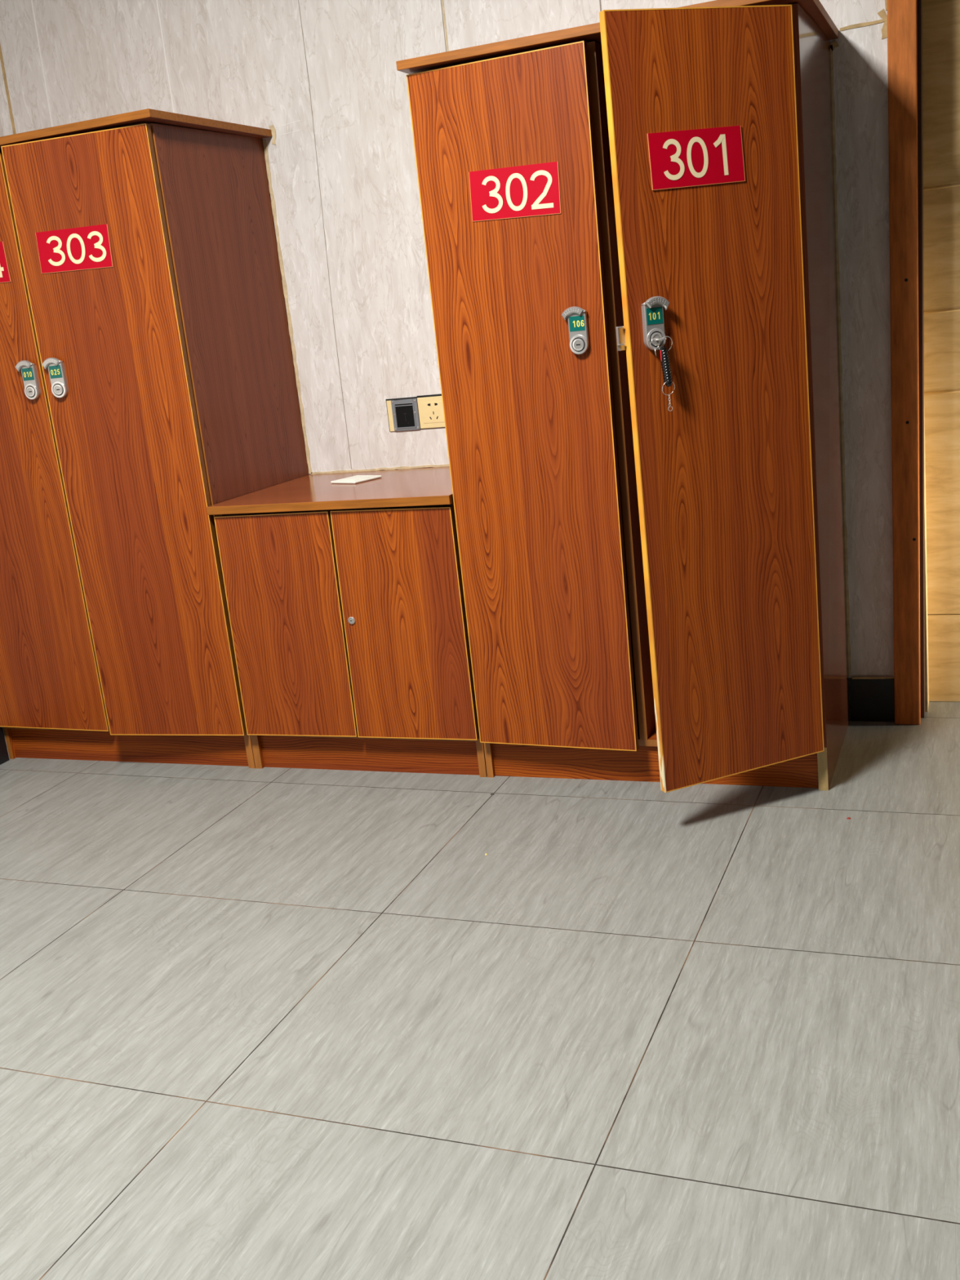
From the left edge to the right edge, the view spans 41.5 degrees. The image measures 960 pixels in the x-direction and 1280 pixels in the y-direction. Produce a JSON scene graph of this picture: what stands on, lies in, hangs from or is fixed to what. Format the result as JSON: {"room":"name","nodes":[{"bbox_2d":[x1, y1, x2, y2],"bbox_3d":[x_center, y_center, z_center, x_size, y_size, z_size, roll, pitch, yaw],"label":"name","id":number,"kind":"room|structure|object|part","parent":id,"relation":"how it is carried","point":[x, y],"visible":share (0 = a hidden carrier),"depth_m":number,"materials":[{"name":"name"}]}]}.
{"room":"changing room","nodes":[
{"label":"changing room","id":0,"kind":"room"},
{"bbox_2d":[0,117,9,759],"bbox_3d":[-2.271,-0.285,1.385,0.118,2.500,5.194,0,16,22],"label":"wall","id":1,"kind":"structure","parent":0,"point":[1,126],"depth_m":3.56,"materials":[{"name":"white"}]},
{"bbox_2d":[0,727,9,764],"bbox_3d":[-2.171,0.935,1.452,0.008,0.098,4.720,0,16,22],"label":"baseboard","id":2,"kind":"structure","parent":1,"relation":"attached to","point":[4,757],"depth_m":3.55,"materials":[{"name":"black paint"}]},
{"bbox_2d":[0,0,893,719],"bbox_3d":[0.760,-1.017,2.923,4.620,2.500,0.106,0,16,22],"label":"wall","id":3,"kind":"structure","parent":0,"point":[243,62],"depth_m":3.25,"materials":[{"name":"white paint"}]},
{"bbox_2d":[0,44,16,134],"bbox_3d":[-1.337,-1.749,3.471,0.020,0.890,0.002,0,16,22],"label":"trim","id":4,"kind":"structure","parent":3,"relation":"attached to","point":[1,54],"depth_m":3.53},
{"bbox_2d":[31,0,53,127],"bbox_3d":[-1.213,-1.754,3.420,0.020,0.880,0.002,0,16,22],"label":"trim","id":5,"kind":"structure","parent":3,"relation":"attached to","point":[32,2],"depth_m":3.47,"materials":[{"name":"white"}]},
{"bbox_2d":[155,0,175,113],"bbox_3d":[-0.850,-1.756,3.276,0.007,0.880,0.002,0,16,22],"label":"trim","id":6,"kind":"structure","parent":3,"relation":"attached to","point":[157,5],"depth_m":3.33,"materials":[{"name":"white"}]},
{"bbox_2d":[269,124,275,144],"bbox_3d":[-0.535,-1.309,3.287,0.016,0.048,0.002,0,16,22],"label":"trim","id":7,"kind":"structure","parent":3,"relation":"attached to","point":[272,128],"depth_m":3.28,"materials":[{"name":"beige paper"}]},
{"bbox_2d":[262,140,312,473],"bbox_3d":[-0.515,-0.881,3.410,0.013,0.871,0.002,0,16,22],"label":"trim","id":8,"kind":"structure","parent":3,"relation":"attached to","point":[265,147],"depth_m":3.40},
{"bbox_2d":[297,0,351,469],"bbox_3d":[-0.434,-1.325,3.243,0.024,1.780,0.001,0,16,22],"label":"trim","id":9,"kind":"structure","parent":3,"relation":"attached to","point":[298,0],"depth_m":3.31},
{"bbox_2d":[311,463,449,474],"bbox_3d":[-0.178,-0.464,3.403,0.623,0.009,0.002,0,16,22],"label":"trim","id":10,"kind":"structure","parent":3,"relation":"attached to","point":[448,464],"depth_m":3.44,"materials":[{"name":"brown wood"}]},
{"bbox_2d":[386,396,420,431],"bbox_3d":[-0.205,-0.599,3.369,0.091,0.086,0.008,0,16,22],"label":"wall switch","id":11,"kind":"object","parent":3,"relation":"attached to","point":[403,412],"visible":1,"depth_m":3.37,"materials":[{"name":"black plastic"}]},
{"bbox_2d":[417,394,444,429],"bbox_3d":[-0.120,-0.601,3.336,0.092,0.088,0.006,0,16,22],"label":"wall socket","id":12,"kind":"object","parent":3,"relation":"attached to","point":[430,407],"visible":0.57,"depth_m":3.34,"materials":[{"name":"beige plastic"}]},
{"bbox_2d":[440,0,448,51],"bbox_3d":[-0.114,-1.755,2.984,0.005,0.888,0.001,0,16,22],"label":"trim","id":13,"kind":"structure","parent":3,"relation":"attached to","point":[442,2],"depth_m":3.06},
{"bbox_2d":[830,40,838,51],"bbox_3d":[0.774,-1.298,2.771,0.021,0.022,0.002,0,16,22],"label":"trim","id":14,"kind":"structure","parent":3,"relation":"attached to","point":[833,44],"depth_m":2.77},
{"bbox_2d":[830,45,850,675],"bbox_3d":[0.841,-0.606,2.956,0.013,1.445,0.002,0,16,22],"label":"trim","id":15,"kind":"structure","parent":3,"relation":"attached to","point":[831,51],"depth_m":2.94,"materials":[{"name":"brown wood"}]},
{"bbox_2d":[840,17,887,31],"bbox_3d":[0.830,-1.329,2.739,0.102,0.009,0.002,0,16,22],"label":"trim","id":16,"kind":"structure","parent":3,"relation":"attached to","point":[866,24],"depth_m":2.74,"materials":[{"name":"beige paper"}]},
{"bbox_2d":[848,678,894,721],"bbox_3d":[0.969,0.148,3.131,0.107,0.110,0.008,0,16,22],"label":"baseboard","id":17,"kind":"structure","parent":3,"relation":"attached to","point":[870,700],"depth_m":3.13,"materials":[{"name":"black paint"}]},
{"bbox_2d":[852,676,893,679],"bbox_3d":[0.963,0.093,3.112,0.097,0.006,0.002,0,16,22],"label":"trim","id":18,"kind":"structure","parent":3,"relation":"attached to","point":[853,677],"depth_m":3.11,"materials":[{"name":"brown wood"}]},
{"bbox_2d":[876,8,887,39],"bbox_3d":[0.869,-1.325,2.726,0.028,0.060,0.002,0,16,22],"label":"trim","id":19,"kind":"structure","parent":3,"relation":"attached to","point":[882,14],"depth_m":2.73,"materials":[{"name":"beige paper"}]},
{"bbox_2d":[884,0,887,10],"bbox_3d":[0.866,-1.417,2.699,0.015,0.140,0.002,0,16,22],"label":"trim","id":20,"kind":"structure","parent":3,"relation":"attached to","point":[886,1],"depth_m":2.71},
{"bbox_2d":[887,0,924,724],"bbox_3d":[0.965,-0.806,2.865,0.091,2.080,0.091,0,16,22],"label":"door frame","id":21,"kind":"structure","parent":3,"relation":"attached to","point":[902,42],"depth_m":2.87,"materials":[{"name":"brown wood"}]},
{"bbox_2d":[924,417,928,711],"bbox_3d":[0.989,-1.036,2.900,0.033,2.500,0.095,0,16,22],"label":"trim","id":22,"kind":"structure","parent":3,"relation":"attached to","point":[926,673],"depth_m":3.12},
{"bbox_2d":[0,701,959,1279],"bbox_3d":[-0.010,0.909,0.967,4.620,0.060,5.400,0,16,22],"label":"floor","id":23,"kind":"structure","parent":0,"point":[265,1023],"depth_m":2.01,"materials":[{"name":"grey tile"}]},
{"bbox_2d":[0,108,309,768],"bbox_3d":[-0.950,-0.484,3.398,0.851,1.593,0.545,0,16,22],"label":"cabinet","id":24,"kind":"object","parent":23,"relation":"on","point":[148,380],"visible":0.99,"depth_m":3.16,"materials":[{"name":"brown wood"}]},
{"bbox_3d":[-1.244,-0.928,3.133,0.190,0.103,0.003,0,16,22],"label":"number plate","id":25,"kind":"part","parent":24,"relation":"part of","materials":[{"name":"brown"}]},
{"bbox_3d":[-1.322,-0.483,3.591,0.014,1.570,0.465,0,16,22],"label":"panel","id":26,"kind":"part","parent":24,"relation":"part of","materials":[{"name":"red wood"}]},
{"bbox_3d":[-1.134,-0.681,3.150,0.050,0.027,0.009,0,16,22],"label":"arm","id":27,"kind":"part","parent":24,"relation":"part of","materials":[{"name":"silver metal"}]},
{"bbox_3d":[-1.042,-0.672,3.079,0.050,0.027,0.009,-2,15,17],"label":"arm","id":28,"kind":"part","parent":24,"relation":"part of","materials":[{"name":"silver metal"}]},
{"bbox_3d":[-1.241,-0.463,3.285,0.373,1.461,0.018,0,16,22],"label":"door","id":29,"kind":"part","parent":24,"relation":"part of","materials":[{"name":"red wood"}]},
{"bbox_3d":[-0.959,-0.922,2.996,0.198,0.099,0.003,-2,15,17],"label":"number plate","id":30,"kind":"part","parent":24,"relation":"part of","materials":[{"name":"red plastic"}]},
{"bbox_3d":[-0.583,-0.486,3.297,0.019,1.571,0.466,0,16,24],"label":"panel","id":31,"kind":"part","parent":24,"relation":"part of","materials":[{"name":"brown wood"}]},
{"bbox_2d":[206,466,487,777],"bbox_3d":[-0.243,-0.059,3.269,0.644,0.692,0.506,0,16,22],"label":"base cabinet","id":32,"kind":"object","parent":23,"relation":"on","point":[349,628],"visible":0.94,"depth_m":3.05,"materials":[{"name":"red wood"}]},
{"bbox_3d":[-0.517,-0.054,3.402,0.020,0.672,0.466,0,16,24],"label":"panel","id":33,"kind":"part","parent":32,"relation":"part of","materials":[{"name":"red wood"}]},
{"bbox_3d":[-0.472,-0.032,3.110,0.313,0.559,0.018,0,16,22],"label":"door","id":34,"kind":"part","parent":32,"relation":"part of","materials":[{"name":"red wood"}]},
{"bbox_2d":[330,475,382,484],"bbox_3d":[-0.319,-0.415,3.271,0.092,0.008,0.098,7,19,41],"label":"cover plate","id":35,"kind":"object","parent":32,"relation":"on","point":[357,478],"visible":1,"depth_m":3.25,"materials":[{"name":"white plastic"}]},
{"bbox_3d":[-0.179,-0.035,2.993,0.310,0.557,0.018,0,16,22],"label":"door","id":36,"kind":"part","parent":32,"relation":"part of","materials":[{"name":"red wood"}]},
{"bbox_3d":[0.055,-0.057,3.175,0.017,0.672,0.465,0,16,22],"label":"panel","id":37,"kind":"part","parent":32,"relation":"part of","materials":[{"name":"red wood"}]},
{"bbox_2d":[395,0,849,792],"bbox_3d":[0.344,-0.462,2.776,0.829,1.593,0.753,0,16,22],"label":"cabinet","id":38,"kind":"object","parent":23,"relation":"on","point":[652,593],"visible":0.99,"depth_m":2.59,"materials":[{"name":"red wood"}]},
{"bbox_3d":[0.026,-0.489,3.055,0.016,1.570,0.465,0,16,22],"label":"panel","id":39,"kind":"part","parent":38,"relation":"part of","materials":[{"name":"red wood"}]},
{"bbox_3d":[0.071,-0.918,2.601,0.200,0.106,0.003,1,16,24],"label":"number plate","id":40,"kind":"part","parent":38,"relation":"part of","materials":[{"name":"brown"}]},
{"bbox_3d":[0.105,-0.463,2.739,0.385,1.467,0.018,1,16,24],"label":"door","id":41,"kind":"part","parent":38,"relation":"part of","materials":[{"name":"red wood"}]},
{"bbox_3d":[0.191,-0.671,2.607,0.050,0.027,0.009,1,16,24],"label":"arm","id":42,"kind":"part","parent":38,"relation":"part of","materials":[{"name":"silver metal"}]},
{"bbox_3d":[0.457,-0.593,3.095,0.757,1.480,0.008,0,16,22],"label":"panel","id":43,"kind":"part","parent":38,"relation":"part of","materials":[{"name":"brown wood"}]},
{"bbox_3d":[0.328,-0.622,2.344,0.050,0.027,0.009,-11,15,-19],"label":"arm","id":44,"kind":"part","parent":38,"relation":"part of","materials":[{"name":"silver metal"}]},
{"bbox_2d":[649,336,675,411],"bbox_3d":[0.343,-0.496,2.368,0.029,0.138,0.039,4,18,34],"label":"keychain","id":45,"kind":"object","parent":38,"relation":"hanging from","point":[664,357],"visible":1,"depth_m":2.36,"materials":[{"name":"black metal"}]},
{"bbox_3d":[0.348,-0.510,2.368,0.022,0.074,0.017,-11,15,-19],"label":"braided cord","id":46,"kind":"part","parent":45,"relation":"part of","materials":[{"name":"black plastic"}]},
{"bbox_3d":[0.399,-0.886,2.328,0.199,0.101,0.003,-11,15,-19],"label":"number plate","id":47,"kind":"part","parent":38,"relation":"part of","materials":[{"name":"red plastic"}]},
{"bbox_3d":[0.472,-0.431,2.468,0.390,1.463,0.018,-11,15,-19],"label":"door","id":48,"kind":"part","parent":38,"relation":"part of","materials":[{"name":"red wood"}]},
{"bbox_3d":[0.750,-0.492,2.766,0.025,1.570,0.466,0,16,22],"label":"panel","id":49,"kind":"part","parent":38,"relation":"part of","materials":[{"name":"brown wood"}]},
{"bbox_2d":[922,0,959,702],"bbox_3d":[1.979,-1.059,2.579,2.100,2.500,0.073,0,16,22],"label":"door","id":50,"kind":"structure","parent":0,"point":[940,18],"depth_m":3.00,"materials":[{"name":"yellow wood"}]},
{"bbox_2d":[923,182,959,191],"bbox_3d":[1.921,-1.043,2.568,2.000,0.008,0.007,0,16,22],"label":"trim","id":51,"kind":"structure","parent":50,"relation":"attached to","point":[953,184],"depth_m":2.91,"materials":[{"name":"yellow wood"}]},
{"bbox_2d":[923,307,959,314],"bbox_3d":[1.950,-0.776,2.637,2.000,0.008,0.007,0,16,22],"label":"trim","id":52,"kind":"structure","parent":50,"relation":"attached to","point":[951,309],"depth_m":2.98,"materials":[{"name":"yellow wood"}]},
{"bbox_2d":[924,389,959,395],"bbox_3d":[1.969,-0.595,2.685,2.000,0.008,0.007,0,16,22],"label":"trim","id":53,"kind":"structure","parent":50,"relation":"attached to","point":[956,390],"depth_m":3.03,"materials":[{"name":"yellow wood"}]}
]}

